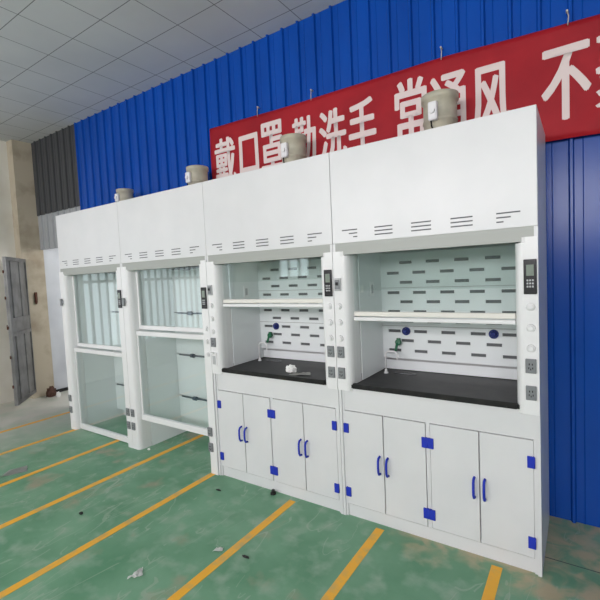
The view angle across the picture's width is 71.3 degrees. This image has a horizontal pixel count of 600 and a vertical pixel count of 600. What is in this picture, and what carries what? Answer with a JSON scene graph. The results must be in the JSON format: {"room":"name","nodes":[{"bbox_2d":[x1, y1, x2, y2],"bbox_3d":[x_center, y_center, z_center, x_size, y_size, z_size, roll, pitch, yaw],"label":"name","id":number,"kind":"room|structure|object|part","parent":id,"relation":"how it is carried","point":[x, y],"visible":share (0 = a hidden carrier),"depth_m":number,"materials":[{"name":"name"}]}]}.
{"room":"factory workshop","nodes":[
{"label":"factory workshop","id":0,"kind":"room"},
{"bbox_2d":[0,139,67,403],"bbox_3d":[-5.408,-0.265,4.544,0.320,3.835,9.600,0,4,34],"label":"wall","id":1,"kind":"structure","parent":0,"point":[19,227],"depth_m":6.28,"materials":[{"name":"beige paint"}]},
{"bbox_2d":[2,256,36,405],"bbox_3d":[-3.990,0.412,5.941,0.088,2.010,0.758,-4,4,-15],"label":"door","id":2,"kind":"structure","parent":1,"relation":"in","point":[14,271],"depth_m":5.85,"materials":[{"name":"grey metal"}]},
{"bbox_2d":[34,292,37,303],"bbox_3d":[-3.988,-0.028,6.327,0.039,0.180,0.044,0,4,34],"label":"iron bracket","id":3,"kind":"object","parent":1,"relation":"attached to","point":[35,293],"visible":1,"depth_m":6.31,"materials":[{"name":"brown metal"}]},
{"bbox_2d":[0,0,344,142],"bbox_3d":[-1.632,-2.159,0.295,11.450,0.100,7.462,0,4,34],"label":"ceiling","id":4,"kind":"structure","parent":0,"point":[63,63],"depth_m":3.81,"materials":[{"name":"grey tile"}]},
{"bbox_2d":[0,390,599,599],"bbox_3d":[-0.814,1.684,1.565,11.550,0.120,9.900,0,4,34],"label":"floor","id":5,"kind":"structure","parent":0,"point":[301,553],"depth_m":2.67,"materials":[{"name":"green paint"}]},
{"bbox_2d":[1,465,27,476],"bbox_3d":[-2.619,1.569,3.834,0.210,0.006,0.151,-5,4,-30],"label":"paper scrap","id":6,"kind":"object","parent":5,"relation":"on","point":[24,468],"visible":1,"depth_m":3.83,"materials":[{"name":"grey"}]},
{"bbox_2d":[0,411,69,432],"bbox_3d":[-4.880,1.733,2.858,0.056,0.002,7.100,0,4,34],"label":"floor line","id":7,"kind":"object","parent":5,"relation":"on","point":[69,411],"depth_m":5.20,"materials":[{"name":"yellow paint"}]},
{"bbox_2d":[0,429,77,454],"bbox_3d":[-4.258,1.730,2.439,0.056,0.002,7.100,0,4,34],"label":"floor line","id":8,"kind":"object","parent":5,"relation":"on","point":[73,429],"depth_m":4.52,"materials":[{"name":"yellow paint"}]},
{"bbox_2d":[46,386,55,396],"bbox_3d":[-3.802,1.393,6.393,0.130,0.162,0.160,0,4,34],"label":"rag","id":9,"kind":"object","parent":5,"relation":"on","point":[51,391],"visible":0.99,"depth_m":6.36,"materials":[{"name":"brown fabric"}]},
{"bbox_2d":[0,440,119,486],"bbox_3d":[-3.612,1.726,2.003,0.056,0.002,7.100,0,4,34],"label":"floor line","id":10,"kind":"object","parent":5,"relation":"on","point":[115,441],"depth_m":3.94,"materials":[{"name":"yellow paint"}]},
{"bbox_2d":[55,188,133,447],"bbox_3d":[-2.087,0.124,4.743,1.197,2.731,0.639,0,4,34],"label":"fume hood","id":11,"kind":"object","parent":5,"relation":"on","point":[88,240],"visible":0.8,"depth_m":4.84,"materials":[{"name":"white metal"}]},
{"bbox_3d":[-2.642,0.590,4.886,0.112,1.835,0.140,0,4,34],"label":"post","id":12,"kind":"part","parent":11,"relation":"part of","materials":[{"name":"white plastic"}]},
{"bbox_3d":[-2.594,0.097,4.842,0.026,0.801,0.019,0,4,34],"label":"frame","id":13,"kind":"part","parent":11,"relation":"part of","materials":[{"name":"white plastic"}]},
{"bbox_3d":[-2.573,1.019,4.872,0.018,0.850,0.021,0,4,34],"label":"frame","id":14,"kind":"part","parent":11,"relation":"part of","materials":[{"name":"white plastic"}]},
{"bbox_3d":[-2.197,0.572,4.577,0.970,0.042,0.038,0,4,34],"label":"sash rail","id":15,"kind":"part","parent":11,"relation":"part of","materials":[{"name":"white plastic"}]},
{"bbox_3d":[-2.180,0.514,4.602,0.970,0.040,0.027,0,4,34],"label":"sash rail","id":16,"kind":"part","parent":11,"relation":"part of","materials":[{"name":"white plastic"}]},
{"bbox_3d":[-2.156,1.468,4.630,0.970,0.055,0.038,0,4,34],"label":"sash rail","id":17,"kind":"part","parent":11,"relation":"part of","materials":[{"name":"white plastic"}]},
{"bbox_3d":[-1.969,-0.093,4.920,0.956,0.456,0.008,0,4,34],"label":"baffle panel","id":18,"kind":"part","parent":11,"relation":"part of","materials":[{"name":"white plastic"}]},
{"bbox_3d":[-1.948,0.363,4.947,0.956,0.435,0.008,0,4,34],"label":"baffle panel","id":19,"kind":"part","parent":11,"relation":"part of","materials":[{"name":"white"}]},
{"bbox_3d":[-1.928,0.813,4.974,0.956,0.443,0.008,0,4,34],"label":"baffle panel","id":20,"kind":"part","parent":11,"relation":"part of","materials":[{"name":"white"}]},
{"bbox_3d":[-1.910,1.204,4.997,0.956,0.318,0.008,0,4,34],"label":"baffle panel","id":21,"kind":"part","parent":11,"relation":"part of","materials":[{"name":"white"}]},
{"bbox_3d":[-1.743,0.585,4.280,0.112,1.835,0.140,0,4,34],"label":"post","id":22,"kind":"part","parent":11,"relation":"part of","materials":[{"name":"white plastic"}]},
{"bbox_2d":[0,434,203,528],"bbox_3d":[-3.019,1.722,1.603,0.056,0.002,7.100,0,4,34],"label":"floor line","id":23,"kind":"object","parent":5,"relation":"on","point":[201,435],"depth_m":3.50,"materials":[{"name":"yellow paint"}]},
{"bbox_2d":[0,473,214,598],"bbox_3d":[-2.389,1.718,1.178,0.056,0.002,7.100,0,4,34],"label":"floor line","id":24,"kind":"object","parent":5,"relation":"on","point":[56,563],"depth_m":2.73,"materials":[{"name":"yellow paint"}]},
{"bbox_2d":[127,567,142,578],"bbox_3d":[-0.949,1.573,2.406,0.086,0.014,0.081,-4,4,-19],"label":"paper scrap","id":25,"kind":"object","parent":5,"relation":"on","point":[138,572],"visible":1,"depth_m":2.40,"materials":[{"name":"white paper"}]},
{"bbox_2d":[117,165,218,474],"bbox_3d":[-1.093,0.100,4.072,1.197,2.767,0.639,0,4,34],"label":"fume hood","id":26,"kind":"object","parent":5,"relation":"on","point":[162,237],"visible":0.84,"depth_m":4.16,"materials":[{"name":"white metal"}]},
{"bbox_3d":[-1.647,0.584,4.215,0.112,1.835,0.140,0,4,34],"label":"post","id":27,"kind":"part","parent":26,"relation":"part of","materials":[{"name":"white plastic"}]},
{"bbox_3d":[-1.552,0.549,4.441,0.018,1.870,0.605,0,4,34],"label":"panel","id":28,"kind":"part","parent":26,"relation":"part of","materials":[{"name":"white plastic"}]},
{"bbox_3d":[-1.604,-0.028,4.165,0.026,0.561,0.019,0,4,34],"label":"frame","id":29,"kind":"part","parent":26,"relation":"part of","materials":[{"name":"white plastic"}]},
{"bbox_3d":[-1.590,0.748,4.186,0.018,0.798,0.021,0,4,34],"label":"frame","id":30,"kind":"part","parent":26,"relation":"part of","materials":[{"name":"white plastic"}]},
{"bbox_3d":[-1.213,0.327,3.892,0.970,0.042,0.038,0,4,34],"label":"sash rail","id":31,"kind":"part","parent":26,"relation":"part of","materials":[{"name":"white plastic"}]},
{"bbox_3d":[-1.196,0.269,3.917,0.970,0.040,0.027,0,4,34],"label":"sash rail","id":32,"kind":"part","parent":26,"relation":"part of","materials":[{"name":"white plastic"}]},
{"bbox_3d":[-1.174,1.171,3.942,0.970,0.055,0.038,0,4,34],"label":"sash rail","id":33,"kind":"part","parent":26,"relation":"part of","materials":[{"name":"white plastic"}]},
{"bbox_3d":[-1.000,-0.330,4.214,0.800,0.042,0.046,0,4,34],"label":"lattice rod","id":34,"kind":"part","parent":26,"relation":"part of","materials":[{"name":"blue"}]},
{"bbox_3d":[-0.974,-0.099,4.250,0.956,0.456,0.008,0,4,34],"label":"baffle panel","id":35,"kind":"part","parent":26,"relation":"part of","materials":[{"name":"white"}]},
{"bbox_3d":[-0.953,0.357,4.277,0.956,0.435,0.008,0,4,34],"label":"baffle panel","id":36,"kind":"part","parent":26,"relation":"part of","materials":[{"name":"white"}]},
{"bbox_3d":[-0.978,0.136,4.242,0.800,0.042,0.046,0,4,34],"label":"lattice rod","id":37,"kind":"part","parent":26,"relation":"part of","materials":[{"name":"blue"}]},
{"bbox_3d":[-0.958,0.582,4.268,0.800,0.042,0.046,0,4,34],"label":"lattice rod","id":38,"kind":"part","parent":26,"relation":"part of","materials":[{"name":"grey metal"}]},
{"bbox_3d":[-0.933,0.807,4.303,0.956,0.443,0.008,0,4,34],"label":"baffle panel","id":39,"kind":"part","parent":26,"relation":"part of","materials":[{"name":"white"}]},
{"bbox_3d":[-0.899,0.524,4.356,1.160,1.870,0.015,0,4,34],"label":"panel","id":40,"kind":"part","parent":26,"relation":"part of","materials":[{"name":"white ceramic"}]},
{"bbox_3d":[-0.915,1.198,4.327,0.956,0.318,0.008,0,4,34],"label":"baffle panel","id":41,"kind":"part","parent":26,"relation":"part of","materials":[{"name":"white plastic"}]},
{"bbox_3d":[-0.937,1.036,4.295,0.800,0.042,0.046,0,4,34],"label":"lattice rod","id":42,"kind":"part","parent":26,"relation":"part of","materials":[{"name":"grey metal"}]},
{"bbox_3d":[-0.748,0.579,3.610,0.112,1.835,0.140,0,4,34],"label":"post","id":43,"kind":"part","parent":26,"relation":"part of","materials":[{"name":"white plastic"}]},
{"bbox_2d":[207,427,212,436],"bbox_3d":[-0.772,1.129,3.582,0.050,0.076,0.014,0,4,34],"label":"socket","id":44,"kind":"object","parent":26,"relation":"attached to","point":[210,429],"depth_m":3.57,"materials":[{"name":"grey plastic"}]},
{"bbox_2d":[208,442,213,451],"bbox_3d":[-0.766,1.264,3.590,0.050,0.076,0.014,0,4,34],"label":"socket","id":45,"kind":"object","parent":26,"relation":"attached to","point":[211,444],"depth_m":3.58,"materials":[{"name":"grey plastic"}]},
{"bbox_3d":[-0.575,0.543,3.783,0.018,1.870,0.605,0,4,34],"label":"panel","id":46,"kind":"part","parent":26,"relation":"part of","materials":[{"name":"white ceramic"}]},
{"bbox_2d":[213,547,222,550],"bbox_3d":[-0.507,1.543,2.589,0.062,0.008,0.036,-2,3,5],"label":"paper scrap","id":47,"kind":"object","parent":5,"relation":"on","point":[216,548],"visible":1,"depth_m":2.59,"materials":[{"name":"white paper"}]},
{"bbox_2d":[167,500,294,599],"bbox_3d":[-1.857,1.738,0.441,0.056,0.002,6.470,0,4,34],"label":"floor line","id":48,"kind":"object","parent":5,"relation":"on","point":[192,583],"depth_m":2.54,"materials":[{"name":"yellow paint"}]},
{"bbox_2d":[202,133,343,513],"bbox_3d":[-0.101,0.075,3.397,1.197,2.806,0.645,0,4,34],"label":"fume hood","id":49,"kind":"object","parent":5,"relation":"on","point":[269,235],"visible":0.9,"depth_m":3.26,"materials":[{"name":"white metal"}]},
{"bbox_2d":[207,285,212,294],"bbox_3d":[-0.747,-0.081,3.450,0.048,0.084,0.024,0,4,34],"label":"switch","id":50,"kind":"object","parent":49,"relation":"attached to","point":[209,287],"depth_m":3.44,"materials":[{"name":"grey plastic"}]},
{"bbox_2d":[210,338,215,346],"bbox_3d":[-0.722,0.352,3.478,0.050,0.076,0.014,0,4,34],"label":"socket","id":51,"kind":"object","parent":49,"relation":"attached to","point":[213,340],"depth_m":3.47,"materials":[{"name":"grey plastic"}]},
{"bbox_3d":[-0.557,0.543,3.771,0.018,1.870,0.605,0,4,34],"label":"panel","id":52,"kind":"part","parent":49,"relation":"part of","materials":[{"name":"white ceramic"}]},
{"bbox_3d":[-0.672,0.146,3.519,0.112,0.933,0.140,0,4,34],"label":"post","id":53,"kind":"part","parent":49,"relation":"part of","materials":[{"name":"white plastic"}]},
{"bbox_3d":[-0.558,1.082,3.474,0.272,0.650,0.020,0,4,34],"label":"door","id":54,"kind":"part","parent":49,"relation":"part of","materials":[{"name":"white ceramic"}]},
{"bbox_3d":[-0.483,1.087,3.388,0.015,0.131,0.043,0,4,34],"label":"handle","id":55,"kind":"part","parent":49,"relation":"part of","materials":[{"name":"blue plastic"}]},
{"bbox_3d":[-0.436,1.087,3.356,0.015,0.131,0.043,0,4,34],"label":"handle","id":56,"kind":"part","parent":49,"relation":"part of","materials":[{"name":"blue plastic"}]},
{"bbox_2d":[243,286,248,297],"bbox_3d":[-0.475,-0.073,3.693,0.007,0.100,0.060,0,4,34],"label":"outlet","id":57,"kind":"object","parent":49,"relation":"attached to","point":[245,288],"depth_m":3.69,"materials":[{"name":"white plastic"}]},
{"bbox_3d":[-0.328,1.081,3.319,0.270,0.650,0.020,0,4,34],"label":"door","id":58,"kind":"part","parent":49,"relation":"part of","materials":[{"name":"white ceramic"}]},
{"bbox_2d":[258,342,267,360],"bbox_3d":[-0.330,0.459,3.728,0.116,0.171,0.034,0,4,34],"label":"tap","id":59,"kind":"object","parent":49,"relation":"on","point":[259,359],"depth_m":3.74,"materials":[{"name":"white plastic"}]},
{"bbox_3d":[-0.229,0.041,3.208,0.970,0.024,0.034,0,4,34],"label":"sash rail","id":60,"kind":"part","parent":49,"relation":"part of","materials":[{"name":"white plastic"}]},
{"bbox_3d":[-0.228,0.008,3.209,0.970,0.030,0.030,0,4,34],"label":"sash rail","id":61,"kind":"part","parent":49,"relation":"part of","materials":[{"name":"white metal"}]},
{"bbox_2d":[222,357,325,384],"bbox_3d":[-0.073,0.557,3.434,1.156,0.034,0.592,0,4,34],"label":"countertop","id":62,"kind":"structure","parent":49,"relation":"on","point":[266,369],"depth_m":3.36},
{"bbox_2d":[273,323,278,329],"bbox_3d":[-0.219,0.235,3.740,0.060,0.060,0.037,0,4,34],"label":"knob","id":63,"kind":"object","parent":49,"relation":"attached to","point":[275,325],"depth_m":3.73,"materials":[{"name":"blue plastic"}]},
{"bbox_3d":[-0.077,1.079,3.150,0.274,0.650,0.020,0,4,34],"label":"door","id":64,"kind":"part","parent":49,"relation":"part of","materials":[{"name":"white ceramic"}]},
{"bbox_2d":[286,364,296,372],"bbox_3d":[-0.070,0.531,3.261,0.098,0.057,0.078,0,4,34],"label":"crumpled paper","id":65,"kind":"object","parent":49,"relation":"on","point":[291,368],"visible":0.99,"depth_m":3.24,"materials":[{"name":"white paper"}]},
{"bbox_3d":[0.096,0.518,3.685,1.160,1.870,0.015,0,4,34],"label":"panel","id":66,"kind":"part","parent":49,"relation":"part of","materials":[{"name":"white ceramic"}]},
{"bbox_2d":[289,372,309,374],"bbox_3d":[0.006,0.557,3.162,0.175,0.009,0.080,-2,4,15],"label":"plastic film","id":67,"kind":"object","parent":49,"relation":"on","point":[295,373],"visible":1,"depth_m":3.17,"materials":[{"name":"grey plastic"}]},
{"bbox_3d":[-0.001,1.084,3.063,0.015,0.131,0.043,0,4,34],"label":"handle","id":68,"kind":"part","parent":49,"relation":"part of","materials":[{"name":"blue plastic"}]},
{"bbox_3d":[0.045,1.084,3.031,0.015,0.131,0.043,0,4,34],"label":"handle","id":69,"kind":"part","parent":49,"relation":"part of","materials":[{"name":"blue plastic"}]},
{"bbox_3d":[0.153,1.078,2.995,0.268,0.650,0.020,0,4,34],"label":"door","id":70,"kind":"part","parent":49,"relation":"part of","materials":[{"name":"white ceramic"}]},
{"bbox_3d":[0.227,0.140,2.913,0.112,0.933,0.140,0,4,34],"label":"post","id":71,"kind":"part","parent":49,"relation":"part of","materials":[{"name":"white plastic"}]},
{"bbox_2d":[327,346,333,356],"bbox_3d":[0.208,0.351,2.851,0.050,0.076,0.014,0,4,34],"label":"socket","id":72,"kind":"object","parent":49,"relation":"attached to","point":[330,349],"depth_m":2.84,"materials":[{"name":"grey plastic"}]},
{"bbox_2d":[328,366,334,377],"bbox_3d":[0.215,0.493,2.860,0.050,0.076,0.014,0,4,34],"label":"socket","id":73,"kind":"object","parent":49,"relation":"attached to","point":[331,369],"depth_m":2.85,"materials":[{"name":"grey plastic"}]},
{"bbox_3d":[0.420,0.537,3.112,0.018,1.870,0.605,0,4,34],"label":"panel","id":74,"kind":"part","parent":49,"relation":"part of","materials":[{"name":"white metal"}]},
{"bbox_2d":[270,489,275,494],"bbox_3d":[-0.207,1.480,3.227,0.043,0.034,0.044,0,4,34],"label":"cap","id":75,"kind":"object","parent":5,"relation":"on","point":[273,492],"visible":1,"depth_m":3.22,"materials":[{"name":"black plastic"}]},
{"bbox_2d":[321,528,383,599],"bbox_3d":[-1.279,1.734,0.051,0.056,0.002,6.470,0,4,34],"label":"floor line","id":76,"kind":"object","parent":5,"relation":"on","point":[359,556],"depth_m":2.39,"materials":[{"name":"yellow paint"}]},
{"bbox_2d":[329,89,548,576],"bbox_3d":[0.895,0.064,2.728,1.197,2.817,0.640,0,4,34],"label":"fume hood","id":77,"kind":"object","parent":5,"relation":"on","point":[439,253],"visible":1,"depth_m":2.55,"materials":[{"name":"white metal"}]},
{"bbox_2d":[334,278,340,290],"bbox_3d":[0.247,-0.102,2.779,0.048,0.084,0.024,0,4,34],"label":"switch","id":78,"kind":"object","parent":77,"relation":"attached to","point":[337,281],"depth_m":2.77,"materials":[{"name":"grey plastic"}]},
{"bbox_2d":[337,346,344,357],"bbox_3d":[0.273,0.351,2.808,0.050,0.076,0.014,0,4,34],"label":"socket","id":79,"kind":"object","parent":77,"relation":"attached to","point":[340,349],"depth_m":2.80,"materials":[{"name":"grey plastic"}]},
{"bbox_2d":[338,367,344,378],"bbox_3d":[0.280,0.493,2.816,0.050,0.076,0.014,0,4,34],"label":"socket","id":80,"kind":"object","parent":77,"relation":"attached to","point":[341,370],"depth_m":2.81,"materials":[{"name":"grey plastic"}]},
{"bbox_3d":[0.323,0.140,2.848,0.112,0.933,0.140,0,4,34],"label":"post","id":81,"kind":"part","parent":77,"relation":"part of","materials":[{"name":"white plastic"}]},
{"bbox_3d":[0.438,0.537,3.100,0.018,1.870,0.605,0,4,34],"label":"panel","id":82,"kind":"part","parent":77,"relation":"part of","materials":[{"name":"white metal"}]},
{"bbox_3d":[0.437,1.076,2.803,0.272,0.650,0.020,0,4,34],"label":"door","id":83,"kind":"part","parent":77,"relation":"part of","materials":[{"name":"white ceramic"}]},
{"bbox_2d":[370,282,373,295],"bbox_3d":[0.520,-0.079,3.022,0.007,0.100,0.060,0,4,34],"label":"outlet","id":84,"kind":"object","parent":77,"relation":"attached to","point":[371,283],"depth_m":3.01,"materials":[{"name":"white plastic"}]},
{"bbox_3d":[0.512,1.081,2.717,0.015,0.131,0.043,0,4,34],"label":"handle","id":85,"kind":"part","parent":77,"relation":"part of","materials":[{"name":"blue plastic"}]},
{"bbox_3d":[0.558,1.081,2.686,0.015,0.131,0.043,0,4,34],"label":"handle","id":86,"kind":"part","parent":77,"relation":"part of","materials":[{"name":"blue plastic"}]},
{"bbox_2d":[384,350,397,372],"bbox_3d":[0.665,0.453,3.058,0.116,0.171,0.034,0,4,34],"label":"tap","id":87,"kind":"object","parent":77,"relation":"on","point":[394,351],"depth_m":3.07,"materials":[{"name":"white plastic"}]},
{"bbox_2d":[394,372,416,374],"bbox_3d":[0.765,0.534,3.040,0.170,0.004,0.064,0,4,34],"label":"sink","id":88,"kind":"object","parent":77,"relation":"in","point":[396,373],"depth_m":3.04,"materials":[{"name":"black plastic"}]},
{"bbox_3d":[0.667,1.075,2.648,0.270,0.650,0.020,0,4,34],"label":"door","id":89,"kind":"part","parent":77,"relation":"part of","materials":[{"name":"white ceramic"}]},
{"bbox_2d":[402,327,409,334],"bbox_3d":[0.776,0.230,3.070,0.060,0.060,0.037,0,4,34],"label":"socket","id":90,"kind":"object","parent":77,"relation":"attached to","point":[405,330],"depth_m":3.06,"materials":[{"name":"blue plastic"}]},
{"bbox_3d":[0.770,0.123,2.542,0.970,0.024,0.034,0,4,34],"label":"sash rail","id":91,"kind":"part","parent":77,"relation":"part of","materials":[{"name":"white plastic"}]},
{"bbox_3d":[0.771,0.090,2.543,0.970,0.030,0.030,0,4,34],"label":"sash rail","id":92,"kind":"part","parent":77,"relation":"part of","materials":[{"name":"white metal"}]},
{"bbox_2d":[351,368,519,408],"bbox_3d":[0.922,0.551,2.763,1.156,0.034,0.592,0,4,34],"label":"countertop","id":93,"kind":"structure","parent":77,"relation":"on","point":[488,391],"depth_m":2.66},
{"bbox_3d":[0.762,-0.119,2.532,0.970,0.373,0.005,0,4,34],"label":"sash","id":94,"kind":"part","parent":77,"relation":"part of","materials":[{"name":"clear glass"}]},
{"bbox_3d":[1.091,0.512,3.015,1.160,1.870,0.015,0,4,34],"label":"panel","id":95,"kind":"part","parent":77,"relation":"part of","materials":[{"name":"white ceramic"}]},
{"bbox_3d":[0.918,1.073,2.479,0.274,0.650,0.020,0,4,34],"label":"door","id":96,"kind":"part","parent":77,"relation":"part of","materials":[{"name":"white ceramic"}]},
{"bbox_3d":[0.994,1.078,2.392,0.015,0.131,0.043,0,4,34],"label":"handle","id":97,"kind":"part","parent":77,"relation":"part of","materials":[{"name":"blue plastic"}]},
{"bbox_3d":[1.040,1.078,2.361,0.015,0.131,0.043,0,4,34],"label":"handle","id":98,"kind":"part","parent":77,"relation":"part of","materials":[{"name":"blue plastic"}]},
{"bbox_2d":[489,329,498,338],"bbox_3d":[1.266,0.225,2.739,0.060,0.060,0.037,0,4,34],"label":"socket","id":99,"kind":"object","parent":77,"relation":"attached to","point":[493,333],"depth_m":2.74,"materials":[{"name":"blue plastic"}]},
{"bbox_3d":[1.148,1.072,2.324,0.268,0.650,0.020,0,4,34],"label":"door","id":100,"kind":"part","parent":77,"relation":"part of","materials":[{"name":"white plastic"}]},
{"bbox_3d":[1.222,0.134,2.243,0.112,0.933,0.140,0,4,34],"label":"post","id":101,"kind":"part","parent":77,"relation":"part of","materials":[{"name":"white plastic"}]},
{"bbox_3d":[1.191,0.037,2.161,0.042,0.042,0.015,0,4,34],"label":"valve knob","id":102,"kind":"part","parent":77,"relation":"part of","materials":[{"name":"white plastic"}]},
{"bbox_3d":[1.196,0.147,2.168,0.042,0.042,0.015,0,4,34],"label":"valve knob","id":103,"kind":"part","parent":77,"relation":"part of","materials":[{"name":"white plastic"}]},
{"bbox_2d":[525,359,536,373],"bbox_3d":[1.203,0.345,2.181,0.050,0.076,0.014,0,4,34],"label":"socket","id":104,"kind":"object","parent":77,"relation":"attached to","point":[530,364],"depth_m":2.18,"materials":[{"name":"grey plastic"}]},
{"bbox_3d":[1.201,0.253,2.174,0.042,0.042,0.015,0,4,34],"label":"valve knob","id":105,"kind":"part","parent":77,"relation":"part of","materials":[{"name":"white plastic"}]},
{"bbox_2d":[526,385,536,400],"bbox_3d":[1.210,0.488,2.189,0.050,0.076,0.014,0,4,34],"label":"socket","id":106,"kind":"object","parent":77,"relation":"attached to","point":[531,390],"depth_m":2.18,"materials":[{"name":"grey plastic"}]},
{"bbox_3d":[1.415,0.531,2.441,0.018,1.870,0.605,0,4,34],"label":"panel","id":107,"kind":"part","parent":77,"relation":"part of","materials":[{"name":"white plastic"}]},
{"bbox_2d":[481,565,502,599],"bbox_3d":[-0.701,1.731,-0.338,0.056,0.002,6.470,0,4,34],"label":"floor line","id":108,"kind":"object","parent":5,"relation":"on","point":[491,586],"depth_m":2.21,"materials":[{"name":"yellow paint"}]},
{"bbox_2d":[31,0,599,527],"bbox_3d":[0.551,-0.470,3.385,10.900,3.835,0.074,0,4,34],"label":"wall","id":109,"kind":"structure","parent":0,"point":[145,143],"depth_m":3.18,"materials":[{"name":"blue metal"}]},
{"bbox_2d":[210,9,599,179],"bbox_3d":[1.102,-1.352,2.868,4.800,0.864,0.046,0,4,34],"label":"banner","id":110,"kind":"object","parent":109,"relation":"attached to","point":[556,69],"visible":0.7,"depth_m":2.88,"materials":[{"name":"red fabric"}]}
]}

